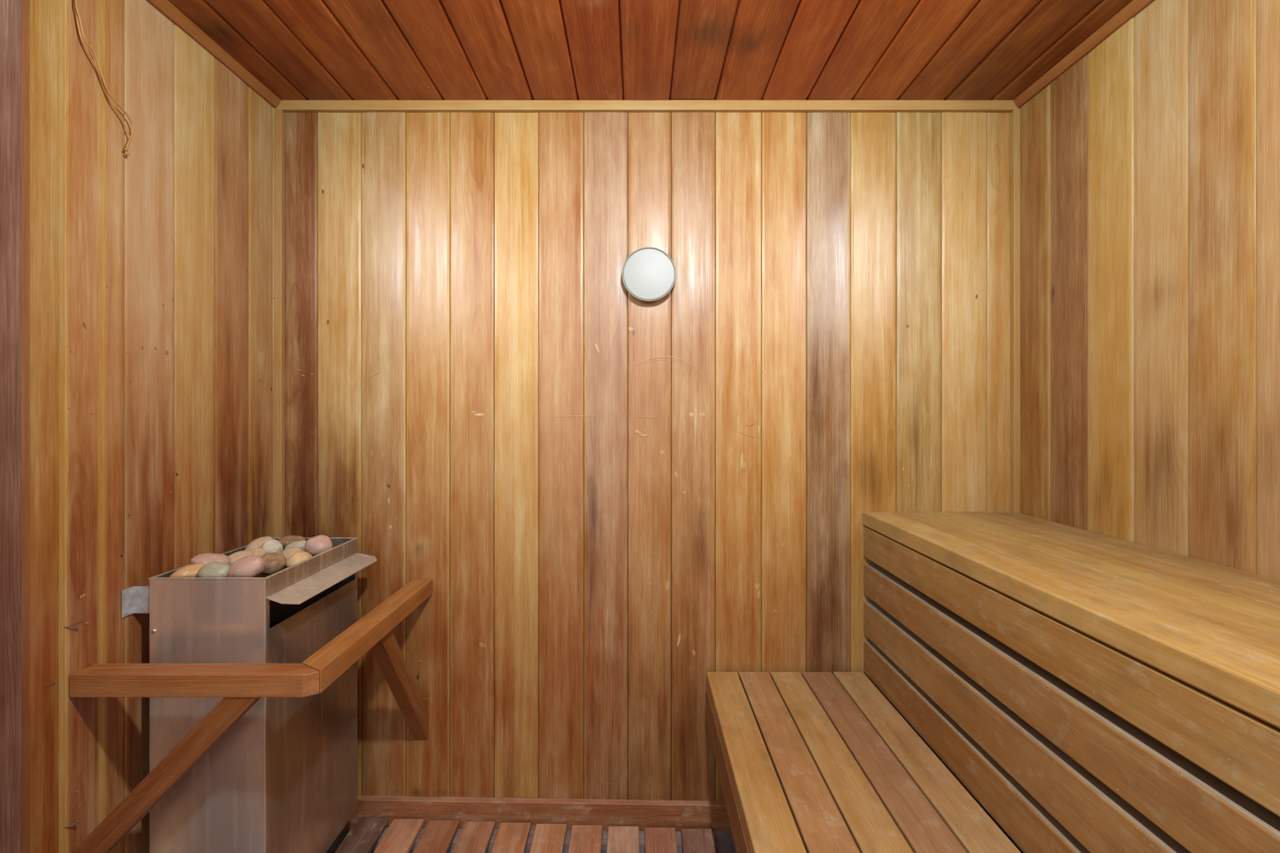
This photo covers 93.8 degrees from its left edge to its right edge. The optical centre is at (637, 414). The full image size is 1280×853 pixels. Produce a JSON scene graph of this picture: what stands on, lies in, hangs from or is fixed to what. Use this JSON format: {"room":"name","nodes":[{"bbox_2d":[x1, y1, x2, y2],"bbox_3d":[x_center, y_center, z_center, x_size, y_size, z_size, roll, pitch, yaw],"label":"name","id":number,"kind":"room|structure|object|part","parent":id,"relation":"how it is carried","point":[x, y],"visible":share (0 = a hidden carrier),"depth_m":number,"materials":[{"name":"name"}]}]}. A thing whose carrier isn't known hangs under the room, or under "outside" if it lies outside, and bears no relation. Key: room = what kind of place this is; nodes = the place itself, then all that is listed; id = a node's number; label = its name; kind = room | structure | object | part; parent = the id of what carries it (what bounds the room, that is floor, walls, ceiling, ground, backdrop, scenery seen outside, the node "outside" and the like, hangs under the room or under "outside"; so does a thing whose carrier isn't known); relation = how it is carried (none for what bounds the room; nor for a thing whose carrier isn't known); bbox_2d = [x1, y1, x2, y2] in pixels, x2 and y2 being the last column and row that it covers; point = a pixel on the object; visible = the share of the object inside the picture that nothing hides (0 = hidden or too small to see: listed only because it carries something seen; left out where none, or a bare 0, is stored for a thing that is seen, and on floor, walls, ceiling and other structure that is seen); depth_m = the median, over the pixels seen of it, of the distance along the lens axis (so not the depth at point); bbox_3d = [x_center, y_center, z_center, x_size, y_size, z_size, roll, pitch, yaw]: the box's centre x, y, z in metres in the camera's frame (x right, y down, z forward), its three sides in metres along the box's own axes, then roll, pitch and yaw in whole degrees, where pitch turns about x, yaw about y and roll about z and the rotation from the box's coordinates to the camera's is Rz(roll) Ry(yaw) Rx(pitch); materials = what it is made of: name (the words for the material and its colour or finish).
{"room":"spa","nodes":[
{"label":"spa","id":0,"kind":"room"},
{"bbox_2d":[30,0,274,852],"bbox_3d":[-1.078,0.146,0.610,0.041,2.127,2.320,0,0,0],"label":"wall","id":1,"kind":"structure","parent":0,"point":[166,247],"depth_m":1.24,"materials":[{"name":"brown wood"}]},
{"bbox_2d":[0,0,21,852],"bbox_3d":[-1.053,0.146,0.956,0.024,2.127,0.112,0,0,0],"label":"trim","id":2,"kind":"structure","parent":1,"relation":"attached to","point":[10,10],"depth_m":0.99,"materials":[{"name":"brown wood"}]},
{"bbox_2d":[21,0,30,852],"bbox_3d":[-1.058,0.146,1.024,0.014,2.127,0.024,0,0,0],"label":"trim","id":3,"kind":"structure","parent":1,"relation":"attached to","point":[25,4],"depth_m":1.03,"materials":[{"name":"brown wood"}]},
{"bbox_2d":[63,819,79,827],"bbox_3d":[-1.052,0.761,1.113,0.022,0.008,0.006,0,0,-37],"label":"nail","id":4,"kind":"object","parent":1,"relation":"attached to","point":[78,820],"visible":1,"depth_m":1.11,"materials":[{"name":"metal"}]},
{"bbox_2d":[63,619,83,628],"bbox_3d":[-1.049,0.389,1.113,0.028,0.013,0.006,0,0,-29],"label":"nail","id":5,"kind":"object","parent":1,"relation":"attached to","point":[81,620],"visible":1,"depth_m":1.11,"materials":[{"name":"metal"}]},
{"bbox_2d":[146,0,280,107],"bbox_3d":[-1.049,-0.905,0.597,0.020,0.024,2.294,0,0,0],"label":"trim","id":6,"kind":"structure","parent":1,"relation":"attached to","point":[166,7],"depth_m":1.48,"materials":[{"name":"brown wood"}]},
{"bbox_2d":[121,534,377,852],"bbox_3d":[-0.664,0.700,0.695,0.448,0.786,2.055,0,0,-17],"label":"heater","id":7,"kind":"object","parent":1,"relation":"attached to","point":[283,779],"depth_m":1.26,"materials":[{"name":"metal"}]},
{"bbox_3d":[-0.970,0.344,1.299,0.076,0.034,0.052,0,0,2],"label":"heater stone","id":8,"kind":"part","parent":7,"relation":"part of","materials":[{"name":"orange stone"}]},
{"bbox_3d":[-1.019,0.718,1.455,0.002,0.750,0.407,0,0,0],"label":"panel","id":9,"kind":"part","parent":7,"relation":"part of","materials":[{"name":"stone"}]},
{"bbox_3d":[-0.899,0.718,1.251,0.242,0.750,0.002,0,0,0],"label":"panel","id":10,"kind":"part","parent":7,"relation":"part of","materials":[{"name":"metal"}]},
{"bbox_3d":[-0.961,0.332,1.350,0.075,0.038,0.058,0,0,9],"label":"heater stone","id":11,"kind":"part","parent":7,"relation":"part of","materials":[{"name":"pink stone"}]},
{"bbox_3d":[-0.914,0.341,1.295,0.072,0.043,0.053,0,0,5],"label":"heater stone","id":12,"kind":"part","parent":7,"relation":"part of","materials":[{"name":"grey stone"}]},
{"bbox_3d":[-0.927,0.339,1.391,0.060,0.043,0.057,0,0,-3],"label":"heater stone","id":13,"kind":"part","parent":7,"relation":"part of","materials":[{"name":"beige stone"}]},
{"bbox_3d":[-0.851,0.336,1.300,0.075,0.057,0.054,0,0,-14],"label":"heater stone","id":14,"kind":"part","parent":7,"relation":"part of","materials":[{"name":"pink stone"}]},
{"bbox_3d":[-0.922,0.338,1.445,0.042,0.030,0.045,0,0,7],"label":"heater stone","id":15,"kind":"part","parent":7,"relation":"part of","materials":[{"name":"stone"}]},
{"bbox_3d":[-0.951,0.334,1.500,0.062,0.051,0.048,0,0,-27],"label":"heater stone","id":16,"kind":"part","parent":7,"relation":"part of","materials":[{"name":"beige stone"}]},
{"bbox_3d":[-0.911,0.336,1.489,0.050,0.050,0.049,0,0,-40],"label":"heater stone","id":17,"kind":"part","parent":7,"relation":"part of","materials":[{"name":"grey stone"}]},
{"bbox_3d":[-0.843,0.344,1.375,0.064,0.049,0.057,0,0,-1],"label":"heater stone","id":18,"kind":"part","parent":7,"relation":"part of","materials":[{"name":"brown stone"}]},
{"bbox_3d":[-0.931,0.342,1.611,0.070,0.032,0.055,0,0,-3],"label":"heater stone","id":19,"kind":"part","parent":7,"relation":"part of","materials":[{"name":"stone"}]},
{"bbox_3d":[-0.886,0.358,1.525,0.067,0.040,0.057,0,0,6],"label":"heater stone","id":20,"kind":"part","parent":7,"relation":"part of","materials":[{"name":"stone"}]},
{"bbox_3d":[-0.904,0.356,1.591,0.057,0.040,0.051,0,0,17],"label":"heater stone","id":21,"kind":"part","parent":7,"relation":"part of","materials":[{"name":"grey stone"}]},
{"bbox_3d":[-0.821,0.354,1.451,0.058,0.044,0.064,0,0,-15],"label":"heater stone","id":22,"kind":"part","parent":7,"relation":"part of","materials":[{"name":"beige stone"}]},
{"bbox_3d":[-0.778,0.718,1.456,0.002,0.750,0.408,0,0,0],"label":"panel","id":23,"kind":"part","parent":7,"relation":"part of","materials":[{"name":"metal"}]},
{"bbox_3d":[-0.899,0.718,1.659,0.241,0.750,0.002,0,0,0],"label":"panel","id":24,"kind":"part","parent":7,"relation":"part of","materials":[{"name":"metal"}]},
{"bbox_3d":[-0.822,0.340,1.546,0.068,0.056,0.064,0,0,21],"label":"heater stone","id":25,"kind":"part","parent":7,"relation":"part of","materials":[{"name":"pink stone"}]},
{"bbox_2d":[69,578,432,852],"bbox_3d":[-0.828,0.720,1.436,0.460,0.473,0.646,0,0,0],"label":"guard rail","id":26,"kind":"object","parent":1,"relation":"attached to","point":[241,686],"visible":1,"depth_m":1.12,"materials":[{"name":"brown wood"}]},
{"bbox_3d":[-0.829,0.505,1.139,0.457,0.043,0.053,0,0,0],"label":"rail","id":27,"kind":"part","parent":26,"relation":"part of","materials":[{"name":"brown wood"}]},
{"bbox_3d":[-0.628,0.504,1.445,0.061,0.043,0.628,0,0,0],"label":"rail","id":28,"kind":"part","parent":26,"relation":"part of","materials":[{"name":"brown wood"}]},
{"bbox_2d":[284,112,1010,804],"bbox_3d":[0.028,0.146,1.774,2.194,2.127,0.032,0,0,0],"label":"wall","id":29,"kind":"structure","parent":0,"point":[611,500],"depth_m":1.76,"materials":[{"name":"brown wood"}]},
{"bbox_2d":[274,109,284,537],"bbox_3d":[-1.048,0.161,1.751,0.022,2.098,0.018,0,0,0],"label":"trim","id":30,"kind":"structure","parent":29,"relation":"attached to","point":[279,115],"depth_m":1.74,"materials":[{"name":"brown wood"}]},
{"bbox_2d":[274,100,1019,112],"bbox_3d":[0.028,-0.903,1.752,2.173,0.028,0.016,0,0,0],"label":"trim","id":31,"kind":"structure","parent":29,"relation":"attached to","point":[286,106],"depth_m":1.74,"materials":[{"name":"brown wood"}]},
{"bbox_2d":[622,247,675,302],"bbox_3d":[0.033,-0.405,1.742,0.157,0.157,0.034,0,0,0],"label":"light","id":32,"kind":"object","parent":29,"relation":"in","point":[648,273],"visible":1,"depth_m":1.73,"materials":[{"name":"white glass"}]},
{"bbox_2d":[342,795,1004,831],"bbox_3d":[0.030,1.163,1.749,2.131,0.093,0.020,0,0,0],"label":"baseboard","id":33,"kind":"structure","parent":29,"relation":"attached to","point":[678,815],"depth_m":1.74,"materials":[{"name":"brown wood"}]},
{"bbox_2d":[168,0,1132,100],"bbox_3d":[0.028,-0.931,0.610,2.214,0.032,2.320,0,0,0],"label":"ceiling","id":34,"kind":"structure","parent":0,"point":[299,50],"depth_m":1.48,"materials":[{"name":"brown wood"}]},
{"bbox_2d":[325,831,1013,852],"bbox_3d":[0.028,1.235,0.620,2.234,0.050,2.340,0,0,0],"label":"floor","id":35,"kind":"structure","parent":0,"point":[724,840],"depth_m":1.69,"materials":[{"name":"wood"}]},
{"bbox_2d":[334,817,715,852],"bbox_3d":[-0.295,1.188,0.602,1.026,0.044,2.263,0,0,0],"label":"duckboard","id":36,"kind":"object","parent":35,"relation":"on","point":[366,835],"visible":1,"depth_m":1.66,"materials":[{"name":"brown wood"}]},
{"bbox_2d":[706,671,1021,852],"bbox_3d":[0.426,0.978,0.595,0.457,0.464,2.286,0,0,0],"label":"bench","id":37,"kind":"object","parent":35,"relation":"on","point":[806,762],"visible":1,"depth_m":1.25,"materials":[{"name":"brown wood"}]},
{"bbox_2d":[862,511,1279,852],"bbox_3d":[0.886,0.748,0.606,0.450,0.925,2.308,0,0,0],"label":"bench","id":38,"kind":"object","parent":35,"relation":"on","point":[1093,692],"visible":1,"depth_m":0.96,"materials":[{"name":"brown wood"}]},
{"bbox_3d":[0.723,0.768,1.700,0.038,0.884,0.040,0,0,0],"label":"leg","id":39,"kind":"part","parent":38,"relation":"part of","materials":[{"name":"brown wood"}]},
{"bbox_3d":[0.723,0.768,1.100,0.038,0.884,0.040,0,0,0],"label":"leg","id":40,"kind":"part","parent":38,"relation":"part of","materials":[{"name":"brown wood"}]},
{"bbox_2d":[1019,0,1279,579],"bbox_3d":[1.129,0.146,0.610,0.031,2.127,2.320,0,0,0],"label":"wall","id":41,"kind":"structure","parent":0,"point":[1150,166],"depth_m":1.27,"materials":[{"name":"brown wood"}]},
{"bbox_2d":[1010,109,1020,513],"bbox_3d":[1.105,0.161,1.751,0.019,2.098,0.018,0,0,0],"label":"trim","id":42,"kind":"structure","parent":41,"relation":"attached to","point":[1015,113],"depth_m":1.74,"materials":[{"name":"brown wood"}]},
{"bbox_2d":[1013,0,1154,107],"bbox_3d":[1.105,-0.905,0.597,0.020,0.024,2.294,0,0,0],"label":"trim","id":43,"kind":"structure","parent":41,"relation":"attached to","point":[1134,7],"depth_m":1.48,"materials":[{"name":"brown wood"}]},
{"bbox_3d":[-1.046,-0.865,1.118,0.026,0.010,0.006,0,0,0],"label":"nail","id":44,"kind":"object","parent":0,"visible":0},
{"bbox_2d":[73,0,133,155],"bbox_3d":[-1.048,-0.699,1.177,0.010,0.333,0.130,0,0,0],"label":"hanging cord","id":45,"kind":"object","parent":44,"relation":"hanging from","point":[75,2],"visible":1,"depth_m":1.17,"materials":[{"name":"brown fabric"}]}
]}

